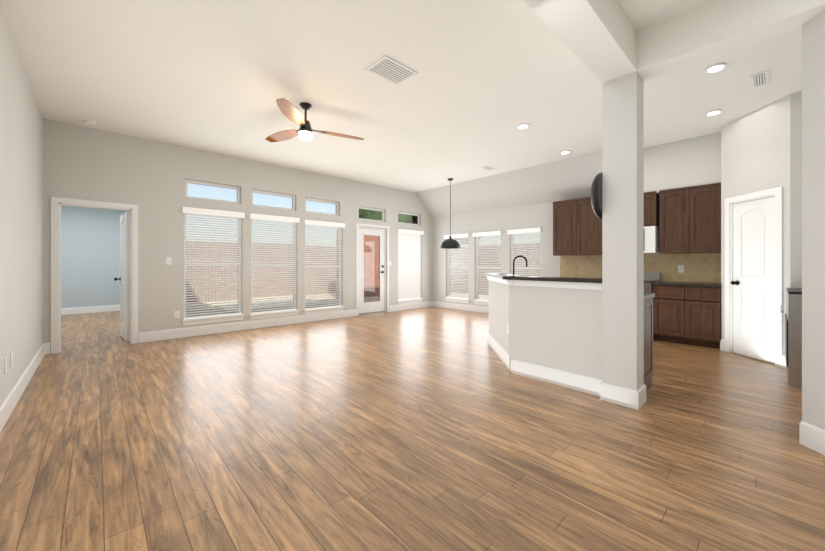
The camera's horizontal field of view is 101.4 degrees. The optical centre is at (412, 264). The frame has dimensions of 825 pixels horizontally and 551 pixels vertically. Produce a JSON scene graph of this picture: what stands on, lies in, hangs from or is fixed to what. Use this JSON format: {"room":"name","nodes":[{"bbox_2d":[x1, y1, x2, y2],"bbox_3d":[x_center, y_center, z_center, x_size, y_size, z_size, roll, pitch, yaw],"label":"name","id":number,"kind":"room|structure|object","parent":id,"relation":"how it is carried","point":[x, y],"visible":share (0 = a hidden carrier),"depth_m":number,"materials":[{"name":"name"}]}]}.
{"room":"living room","nodes":[
{"label":"living room","id":0,"kind":"room"},
{"bbox_2d":[0,2,42,406],"bbox_3d":[-1.956,-0.365,1.248,0.120,3.130,8.735,0,0,-43],"label":"wall","id":1,"kind":"structure","parent":0,"point":[21,227],"depth_m":3.06,"materials":[{"name":"paint"}]},
{"bbox_2d":[4,356,6,373],"bbox_3d":[-3.140,0.780,2.608,0.007,0.120,0.075,0,0,-43],"label":"electrical outlet","id":2,"kind":"object","parent":1,"relation":"attached to","point":[5,364],"visible":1,"depth_m":2.59,"materials":[{"name":"white plastic"}]},
{"bbox_2d":[10,350,12,366],"bbox_3d":[-3.311,0.780,2.791,0.007,0.120,0.075,0,0,-43],"label":"electrical outlet","id":3,"kind":"object","parent":1,"relation":"attached to","point":[11,358],"visible":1,"depth_m":2.77,"materials":[{"name":"white plastic"}]},
{"bbox_2d":[0,343,47,431],"bbox_3d":[-1.938,1.124,1.346,0.040,0.152,8.615,0,0,-43],"label":"baseboard","id":4,"kind":"structure","parent":1,"relation":"attached to","point":[12,399],"depth_m":3.04,"materials":[{"name":"white wood"}]},
{"bbox_2d":[61,205,125,307],"bbox_3d":[-6.632,-0.225,6.362,3.080,2.850,4.886,0,0,-43],"label":"wall","id":5,"kind":"structure","parent":0,"point":[90,254],"depth_m":8.31,"materials":[{"name":"paint"}]},
{"bbox_2d":[61,305,119,314],"bbox_3d":[-8.210,1.124,8.056,2.790,0.152,0.016,0,0,-43],"label":"baseboard","id":6,"kind":"structure","parent":5,"relation":"attached to","point":[93,309],"depth_m":8.33,"materials":[{"name":"white wood"}]},
{"bbox_2d":[43,119,432,353],"bbox_3d":[-2.202,-0.365,7.081,7.730,3.130,0.120,0,0,-43],"label":"wall","id":7,"kind":"structure","parent":0,"point":[148,177],"depth_m":5.47,"materials":[{"name":"paint"}]},
{"bbox_2d":[51,197,137,353],"bbox_3d":[-4.555,0.150,4.882,0.910,2.100,0.160,0,0,-43],"label":"trim","id":8,"kind":"structure","parent":7,"relation":"attached to","point":[58,202],"depth_m":4.61,"materials":[{"name":"white wood"}]},
{"bbox_2d":[114,211,129,341],"bbox_3d":[-4.643,0.192,5.417,0.198,2.000,0.731,0,0,-43],"label":"bedroom door","id":9,"kind":"structure","parent":7,"relation":"in","point":[124,279],"depth_m":5.29,"materials":[{"name":"white wood"}]},
{"bbox_2d":[166,257,171,264],"bbox_3d":[-3.900,-0.050,5.404,0.075,0.120,0.008,0,0,-43],"label":"light switch","id":10,"kind":"object","parent":7,"relation":"attached to","point":[168,260],"visible":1,"depth_m":5.40,"materials":[{"name":"white plastic"}]},
{"bbox_2d":[174,311,179,318],"bbox_3d":[-3.820,0.820,5.480,0.075,0.120,0.007,0,0,-43],"label":"outlet","id":11,"kind":"object","parent":7,"relation":"attached to","point":[176,314],"visible":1,"depth_m":5.47,"materials":[{"name":"white plastic"}]},
{"bbox_2d":[185,179,239,203],"bbox_3d":[-3.492,-1.250,5.919,0.860,0.320,0.050,0,0,-43],"label":"transom","id":12,"kind":"object","parent":7,"relation":"attached to","point":[207,184],"visible":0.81,"depth_m":5.89,"materials":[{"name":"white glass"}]},
{"bbox_2d":[182,207,244,325],"bbox_3d":[-3.448,0.039,5.873,0.950,1.942,0.178,0,0,-43],"label":"window blind","id":13,"kind":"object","parent":7,"relation":"in","point":[220,215],"depth_m":5.85,"materials":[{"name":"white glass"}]},
{"bbox_2d":[139,309,355,342],"bbox_3d":[-2.739,1.124,6.486,3.923,0.152,0.016,0,0,-43],"label":"baseboard","id":14,"kind":"structure","parent":7,"relation":"attached to","point":[236,326],"depth_m":6.06,"materials":[{"name":"white wood"}]},
{"bbox_2d":[252,189,294,210],"bbox_3d":[-2.732,-1.240,6.630,0.860,0.320,0.050,0,0,-43],"label":"transom","id":15,"kind":"object","parent":7,"relation":"attached to","point":[292,197],"visible":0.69,"depth_m":6.64,"materials":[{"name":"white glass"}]},
{"bbox_2d":[249,213,299,319],"bbox_3d":[-2.689,0.049,6.583,0.950,1.962,0.178,0,0,-43],"label":"window","id":16,"kind":"structure","parent":7,"relation":"in","point":[286,244],"depth_m":6.57,"materials":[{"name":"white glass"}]},
{"bbox_2d":[305,198,338,215],"bbox_3d":[-1.980,-1.230,7.334,0.820,0.320,0.050,0,0,-43],"label":"transom","id":17,"kind":"object","parent":7,"relation":"attached to","point":[330,202],"visible":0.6,"depth_m":7.34,"materials":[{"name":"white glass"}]},
{"bbox_2d":[304,220,344,314],"bbox_3d":[-1.915,0.069,7.308,0.950,1.962,0.178,0,0,-43],"label":"window","id":18,"kind":"structure","parent":7,"relation":"in","point":[318,252],"depth_m":7.30,"materials":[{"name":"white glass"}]},
{"bbox_2d":[359,206,383,221],"bbox_3d":[-1.024,-1.200,8.229,0.800,0.320,0.050,0,0,-43],"label":"transom","id":19,"kind":"object","parent":7,"relation":"attached to","point":[381,214],"visible":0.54,"depth_m":8.26,"materials":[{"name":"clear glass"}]},
{"bbox_2d":[358,226,385,314],"bbox_3d":[-0.988,0.155,8.205,0.854,2.084,0.133,0,0,-43],"label":"door","id":20,"kind":"structure","parent":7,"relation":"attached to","point":[379,306],"depth_m":8.21,"materials":[{"name":"white wood"}]},
{"bbox_2d":[356,223,388,315],"bbox_3d":[-0.949,0.125,8.163,0.980,2.150,0.014,0,0,-43],"label":"trim","id":21,"kind":"structure","parent":7,"relation":"attached to","point":[357,224],"depth_m":8.05,"materials":[{"name":"white wood"}]},
{"bbox_2d":[398,212,418,225],"bbox_3d":[-0.129,-1.210,9.066,0.830,0.320,0.050,0,0,-43],"label":"transom","id":22,"kind":"object","parent":7,"relation":"attached to","point":[413,218],"visible":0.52,"depth_m":9.14,"materials":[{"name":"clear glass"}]},
{"bbox_2d":[397,229,423,304],"bbox_3d":[-0.082,0.074,9.023,0.910,1.952,0.178,0,0,-43],"label":"window","id":23,"kind":"structure","parent":7,"relation":"in","point":[409,265],"depth_m":9.01,"materials":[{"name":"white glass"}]},
{"bbox_2d":[389,301,431,311],"bbox_3d":[-0.019,1.124,9.030,1.558,0.152,0.016,0,0,-43],"label":"baseboard","id":24,"kind":"structure","parent":7,"relation":"attached to","point":[422,304],"depth_m":8.99,"materials":[{"name":"white wood"}]},
{"bbox_2d":[0,0,801,192],"bbox_3d":[0.782,-1.990,3.892,7.730,0.120,8.855,0,0,-43],"label":"ceiling","id":25,"kind":"structure","parent":0,"point":[218,76],"depth_m":3.57,"materials":[{"name":"paint"}]},
{"bbox_2d":[84,120,95,125],"bbox_3d":[-4.386,-1.915,4.592,0.120,0.031,0.120,0,0,-43],"label":"smoke detector","id":26,"kind":"object","parent":25,"relation":"attached to","point":[89,123],"visible":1,"depth_m":4.57,"materials":[{"name":"white plastic"}]},
{"bbox_2d":[265,98,363,141],"bbox_3d":[-1.293,-1.718,4.223,1.276,0.426,1.276,0,0,-43],"label":"ceiling fan","id":27,"kind":"object","parent":25,"relation":"hanging from","point":[292,113],"visible":1,"depth_m":4.06,"materials":[{"name":"brown wood"}]},
{"bbox_2d":[365,55,417,85],"bbox_3d":[-0.210,-1.922,3.378,0.420,0.018,0.320,0,0,-43],"label":"ceiling vent","id":28,"kind":"object","parent":25,"relation":"in","point":[389,69],"visible":1,"depth_m":3.36,"materials":[{"name":"white metal"}]},
{"bbox_2d":[440,178,460,248],"bbox_3d":[0.859,-1.145,7.651,0.470,1.571,0.470,0,0,-43],"label":"pendant lamp","id":29,"kind":"object","parent":25,"relation":"hanging from","point":[450,243],"visible":1,"depth_m":7.54,"materials":[{"name":"black metal"}]},
{"bbox_2d":[480,166,494,170],"bbox_3d":[1.502,-1.922,6.788,0.300,0.018,0.160,0,0,-43],"label":"ceiling vent","id":30,"kind":"object","parent":25,"relation":"in","point":[487,168],"visible":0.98,"depth_m":6.76,"materials":[{"name":"white metal"}]},
{"bbox_2d":[517,124,528,128],"bbox_3d":[1.547,-1.924,4.721,0.170,0.016,0.170,0,0,-43],"label":"recessed light","id":31,"kind":"object","parent":25,"relation":"in","point":[522,126],"visible":0.94,"depth_m":4.71,"materials":[{"name":"beige plastic"}]},
{"bbox_2d":[524,0,636,82],"bbox_3d":[0.387,-1.765,1.602,3.785,0.330,0.260,0,0,-43],"label":"beam","id":32,"kind":"structure","parent":25,"relation":"attached to","point":[598,38],"depth_m":2.41,"materials":[{"name":"paint"}]},
{"bbox_2d":[644,132,720,193],"bbox_3d":[4.221,-1.545,5.456,0.330,0.770,1.200,0,0,-43],"label":"soffit","id":33,"kind":"structure","parent":25,"relation":"attached to","point":[693,161],"depth_m":5.24,"materials":[{"name":"paint"}]},
{"bbox_2d":[705,110,722,115],"bbox_3d":[3.832,-1.924,4.298,0.170,0.016,0.170,0,0,-43],"label":"recessed light","id":34,"kind":"object","parent":25,"relation":"in","point":[713,112],"visible":0.96,"depth_m":4.29,"materials":[{"name":"beige plastic"}]},
{"bbox_2d":[704,63,726,73],"bbox_3d":[2.979,-1.924,3.322,0.170,0.016,0.170,0,0,-43],"label":"recessed light","id":35,"kind":"object","parent":25,"relation":"in","point":[715,68],"visible":1,"depth_m":3.31,"materials":[{"name":"beige plastic"}]},
{"bbox_2d":[637,0,824,80],"bbox_3d":[2.217,-1.765,2.578,0.220,0.330,1.335,0,0,-43],"label":"beam","id":36,"kind":"structure","parent":25,"relation":"attached to","point":[706,30],"depth_m":2.47,"materials":[{"name":"paint"}]},
{"bbox_2d":[749,69,768,87],"bbox_3d":[3.615,-1.922,3.520,0.360,0.018,0.140,0,0,-43],"label":"ceiling vent","id":37,"kind":"object","parent":25,"relation":"in","point":[761,78],"visible":0.98,"depth_m":3.50,"materials":[{"name":"white metal"}]},
{"bbox_2d":[0,306,824,550],"bbox_3d":[-1.489,1.250,5.235,9.210,0.100,13.920,0,0,-43],"label":"floor","id":38,"kind":"structure","parent":0,"point":[432,428],"depth_m":2.19,"materials":[{"name":"brown wood"}]},
{"bbox_2d":[602,71,643,389],"bbox_3d":[1.850,-0.200,2.970,0.220,2.800,0.260,0,0,-43],"label":"column","id":39,"kind":"structure","parent":38,"relation":"on","point":[622,231],"depth_m":2.89,"materials":[{"name":"paint"}]},
{"bbox_2d":[590,172,601,219],"bbox_3d":[1.724,-0.620,3.105,0.430,0.430,0.106,0,0,-43],"label":"sconce","id":40,"kind":"object","parent":39,"relation":"attached to","point":[596,194],"visible":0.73,"depth_m":2.96,"materials":[{"name":"black metal"}]},
{"bbox_2d":[596,381,643,409],"bbox_3d":[1.763,1.124,2.890,0.016,0.152,0.292,0,0,-43],"label":"baseboard","id":41,"kind":"structure","parent":39,"relation":"attached to","point":[626,397],"depth_m":2.88,"materials":[{"name":"white wood"}]},
{"bbox_2d":[639,384,645,402],"bbox_3d":[1.936,1.124,3.051,0.016,0.152,0.292,0,0,-43],"label":"baseboard","id":42,"kind":"structure","parent":39,"relation":"attached to","point":[643,386],"depth_m":2.91,"materials":[{"name":"white wood"}]},
{"bbox_2d":[644,298,652,390],"bbox_3d":[1.812,0.766,3.571,0.544,0.868,1.112,0,0,-43],"label":"base cabinet","id":43,"kind":"object","parent":38,"relation":"on","point":[648,343],"visible":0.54,"depth_m":3.20,"materials":[{"name":"brown wood"}]},
{"bbox_2d":[644,293,654,299],"bbox_3d":[1.800,0.310,4.202,1.399,0.040,2.066,0,0,-43],"label":"countertop","id":44,"kind":"structure","parent":43,"relation":"on","point":[648,295],"depth_m":3.22,"materials":[{"name":"stone"}]},
{"bbox_2d":[513,255,527,274],"bbox_3d":[1.402,0.086,4.471,0.155,0.405,0.186,0,0,-43],"label":"faucet","id":45,"kind":"object","parent":44,"relation":"on","point":[514,263],"visible":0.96,"depth_m":4.45,"materials":[{"name":"brown metal"}]},
{"bbox_2d":[644,272,660,339],"bbox_3d":[3.677,0.670,5.743,0.692,1.060,0.758,0,0,-43],"label":"range","id":46,"kind":"object","parent":38,"relation":"on","point":[650,278],"visible":0.08,"depth_m":5.65,"materials":[{"name":"silver metal"}]},
{"bbox_2d":[653,285,720,348],"bbox_3d":[4.252,0.766,5.213,0.612,0.868,0.794,0,0,-43],"label":"base cabinet","id":47,"kind":"object","parent":38,"relation":"on","point":[686,315],"visible":0.96,"depth_m":4.98,"materials":[{"name":"brown wood"}]},
{"bbox_2d":[780,288,801,387],"bbox_3d":[4.207,0.735,3.358,0.762,0.930,0.750,0,0,-43],"label":"range","id":48,"kind":"object","parent":38,"relation":"on","point":[793,335],"visible":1,"depth_m":3.31,"materials":[{"name":"silver metal"}]},
{"bbox_3d":[3.138,0.766,6.404,0.612,0.868,0.936,0,0,-43],"label":"cabinet","id":49,"kind":"object","parent":38,"relation":"on","visible":0},
{"bbox_2d":[652,281,720,287],"bbox_3d":[3.660,0.310,5.824,0.623,0.040,2.496,0,0,-43],"label":"countertop","id":50,"kind":"structure","parent":49,"relation":"on","point":[690,284],"depth_m":5.04,"materials":[{"name":"stone"}]},
{"bbox_2d":[489,280,504,349],"bbox_3d":[1.245,0.718,4.469,0.925,0.965,1.075,0,0,-43],"label":"wall","id":51,"kind":"structure","parent":0,"point":[496,289],"depth_m":4.50,"materials":[{"name":"paint"}]},
{"bbox_2d":[488,333,508,367],"bbox_3d":[1.169,1.124,4.460,1.071,0.152,1.006,0,0,-43],"label":"baseboard","id":52,"kind":"structure","parent":51,"relation":"attached to","point":[501,353],"depth_m":4.37,"materials":[{"name":"white wood"}]},
{"bbox_2d":[416,151,601,218],"bbox_3d":[2.000,-1.610,7.566,0.690,0.640,4.915,0,0,-43],"label":"ceiling","id":53,"kind":"structure","parent":0,"point":[564,179],"depth_m":7.24,"materials":[{"name":"paint"}]},
{"bbox_2d":[505,284,601,378],"bbox_3d":[1.450,0.718,3.442,0.120,0.965,0.975,0,0,-43],"label":"wall","id":54,"kind":"structure","parent":0,"point":[557,328],"depth_m":3.37,"materials":[{"name":"paint"}]},
{"bbox_2d":[486,276,601,289],"bbox_3d":[1.462,0.203,4.127,1.160,0.063,1.956,0,0,-43],"label":"trim","id":55,"kind":"structure","parent":54,"relation":"on","point":[580,285],"depth_m":3.39,"materials":[{"name":"white wood"}]},
{"bbox_2d":[484,273,601,282],"bbox_3d":[1.445,0.153,4.143,1.234,0.035,2.001,0,0,-43],"label":"countertop","id":56,"kind":"structure","parent":55,"relation":"on","point":[503,276],"depth_m":3.42,"materials":[{"name":"stone"}]},
{"bbox_2d":[508,357,601,394],"bbox_3d":[1.410,1.124,3.375,0.060,0.152,0.932,0,0,-43],"label":"baseboard","id":57,"kind":"structure","parent":54,"relation":"attached to","point":[582,383],"depth_m":3.36,"materials":[{"name":"white wood"}]},
{"bbox_2d":[433,202,706,306],"bbox_3d":[3.601,-0.365,6.448,0.120,3.130,8.735,0,0,-43],"label":"wall","id":58,"kind":"structure","parent":0,"point":[526,217],"depth_m":8.15,"materials":[{"name":"paint"}]},
{"bbox_2d":[444,233,468,302],"bbox_3d":[1.196,0.114,8.973,0.178,1.792,0.820,0,0,-43],"label":"nook window","id":59,"kind":"structure","parent":58,"relation":"in","point":[455,268],"depth_m":8.96,"materials":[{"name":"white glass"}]},
{"bbox_2d":[432,301,488,312],"bbox_3d":[1.796,1.124,8.278,0.016,0.152,3.595,0,0,-43],"label":"baseboard","id":60,"kind":"structure","parent":58,"relation":"attached to","point":[473,308],"depth_m":8.82,"materials":[{"name":"white wood"}]},
{"bbox_2d":[472,231,501,305],"bbox_3d":[1.848,0.114,8.276,0.178,1.792,0.810,0,0,-43],"label":"nook window","id":61,"kind":"structure","parent":58,"relation":"in","point":[477,236],"depth_m":8.34,"materials":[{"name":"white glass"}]},
{"bbox_2d":[507,227,541,276],"bbox_3d":[2.521,0.114,7.557,0.178,1.792,0.800,0,0,-43],"label":"nook window","id":62,"kind":"structure","parent":58,"relation":"in","point":[518,232],"depth_m":7.53,"materials":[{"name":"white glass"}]},
{"bbox_2d":[553,197,601,255],"bbox_3d":[3.221,-0.703,6.507,0.350,1.065,0.900,0,0,-43],"label":"upper cabinet","id":63,"kind":"object","parent":58,"relation":"attached to","point":[577,226],"visible":0.85,"depth_m":6.39,"materials":[{"name":"brown wood"}]},
{"bbox_2d":[560,253,720,282],"bbox_3d":[3.893,0.059,6.040,0.010,0.458,2.500,0,0,-43],"label":"backsplash","id":64,"kind":"structure","parent":58,"relation":"attached to","point":[702,267],"depth_m":5.63,"materials":[{"name":"tile"}]},
{"bbox_2d":[644,191,658,226],"bbox_3d":[3.816,-0.902,5.872,0.350,0.565,0.760,0,0,-43],"label":"upper cabinet","id":65,"kind":"object","parent":58,"relation":"attached to","point":[651,208],"visible":0.15,"depth_m":5.55,"materials":[{"name":"brown wood"}]},
{"bbox_2d":[644,226,658,252],"bbox_3d":[3.793,-0.400,5.850,0.413,0.430,0.756,0,0,-43],"label":"microwave","id":66,"kind":"object","parent":65,"relation":"attached to","point":[651,239],"visible":0.29,"depth_m":5.50,"materials":[{"name":"white metal"}]},
{"bbox_2d":[678,265,683,272],"bbox_3d":[4.378,0.080,5.508,0.007,0.120,0.075,0,0,-43],"label":"outlet","id":67,"kind":"object","parent":58,"relation":"attached to","point":[680,268],"visible":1,"depth_m":5.51,"materials":[{"name":"white plastic"}]},
{"bbox_2d":[659,183,720,253],"bbox_3d":[4.361,-0.677,5.289,0.350,1.015,0.756,0,0,-43],"label":"upper cabinet","id":68,"kind":"object","parent":58,"relation":"attached to","point":[690,219],"visible":0.98,"depth_m":5.16,"materials":[{"name":"brown wood"}]},
{"bbox_2d":[721,91,801,354],"bbox_3d":[4.750,-0.365,4.239,1.220,3.130,1.300,0,0,-43],"label":"wall","id":69,"kind":"structure","parent":0,"point":[761,148],"depth_m":4.02,"materials":[{"name":"paint"}]},
{"bbox_2d":[731,196,774,363],"bbox_3d":[4.339,0.192,4.296,0.442,2.000,0.442,0,0,-43],"label":"pantry door","id":70,"kind":"structure","parent":69,"relation":"in","point":[753,282],"depth_m":4.27,"materials":[{"name":"white wood"}]},
{"bbox_2d":[725,186,782,367],"bbox_3d":[4.328,0.150,4.264,0.557,2.100,0.510,0,0,-43],"label":"trim","id":71,"kind":"structure","parent":69,"relation":"attached to","point":[777,192],"depth_m":4.10,"materials":[{"name":"white wood"}]},
{"bbox_2d":[782,355,785,368],"bbox_3d":[4.497,1.124,3.613,0.026,0.152,0.731,0,0,-43],"label":"baseboard","id":72,"kind":"structure","parent":69,"relation":"attached to","point":[783,357],"depth_m":3.89,"materials":[{"name":"white wood"}]},
{"bbox_2d":[802,11,824,429],"bbox_3d":[2.654,-0.365,1.507,0.150,3.130,1.500,0,0,2],"label":"wall","id":73,"kind":"structure","parent":0,"point":[813,221],"depth_m":2.19,"materials":[{"name":"paint"}]},
{"bbox_2d":[799,421,824,454],"bbox_3d":[2.572,1.124,1.509,1.072,0.152,1.072,0,0,-43],"label":"baseboard","id":74,"kind":"structure","parent":73,"relation":"attached to","point":[812,437],"depth_m":2.18,"materials":[{"name":"white wood"}]},
{"label":"outside","id":75,"kind":"structure","parent":0,"visible":0},
{"bbox_2d":[186,292,488,316],"bbox_3d":[-2.588,1.232,8.956,33.490,0.055,28.615,0,0,-43],"label":"ground","id":76,"kind":"structure","parent":75,"point":[366,299],"depth_m":10.59,"materials":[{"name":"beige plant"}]},
{"bbox_2d":[214,299,326,312],"bbox_3d":[-4.048,1.177,9.792,2.700,0.055,1.400,0,0,-43],"label":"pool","id":77,"kind":"object","parent":76,"relation":"on","point":[268,305],"depth_m":9.37,"materials":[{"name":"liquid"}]},
{"bbox_2d":[336,229,378,297],"bbox_3d":[-1.458,0.010,12.659,3.000,2.420,0.250,0,0,-43],"label":"brick wall","id":78,"kind":"structure","parent":76,"relation":"on","point":[368,280],"depth_m":12.41,"materials":[{"name":"red brick"}]},
{"bbox_2d":[186,240,539,301],"bbox_3d":[-0.284,0.235,4.299,26.490,1.970,18.665,0,0,-43],"label":"fence","id":79,"kind":"object","parent":76,"relation":"on","point":[312,270],"depth_m":12.28,"materials":[{"name":"beige brick"}]},
{"bbox_2d":[359,209,409,222],"bbox_3d":[-1.861,-2.000,18.090,5.100,6.441,5.324,0,0,-43],"label":"tree","id":80,"kind":"object","parent":76,"relation":"on","point":[373,214],"depth_m":15.85,"materials":[{"name":"green plant"}]}
]}

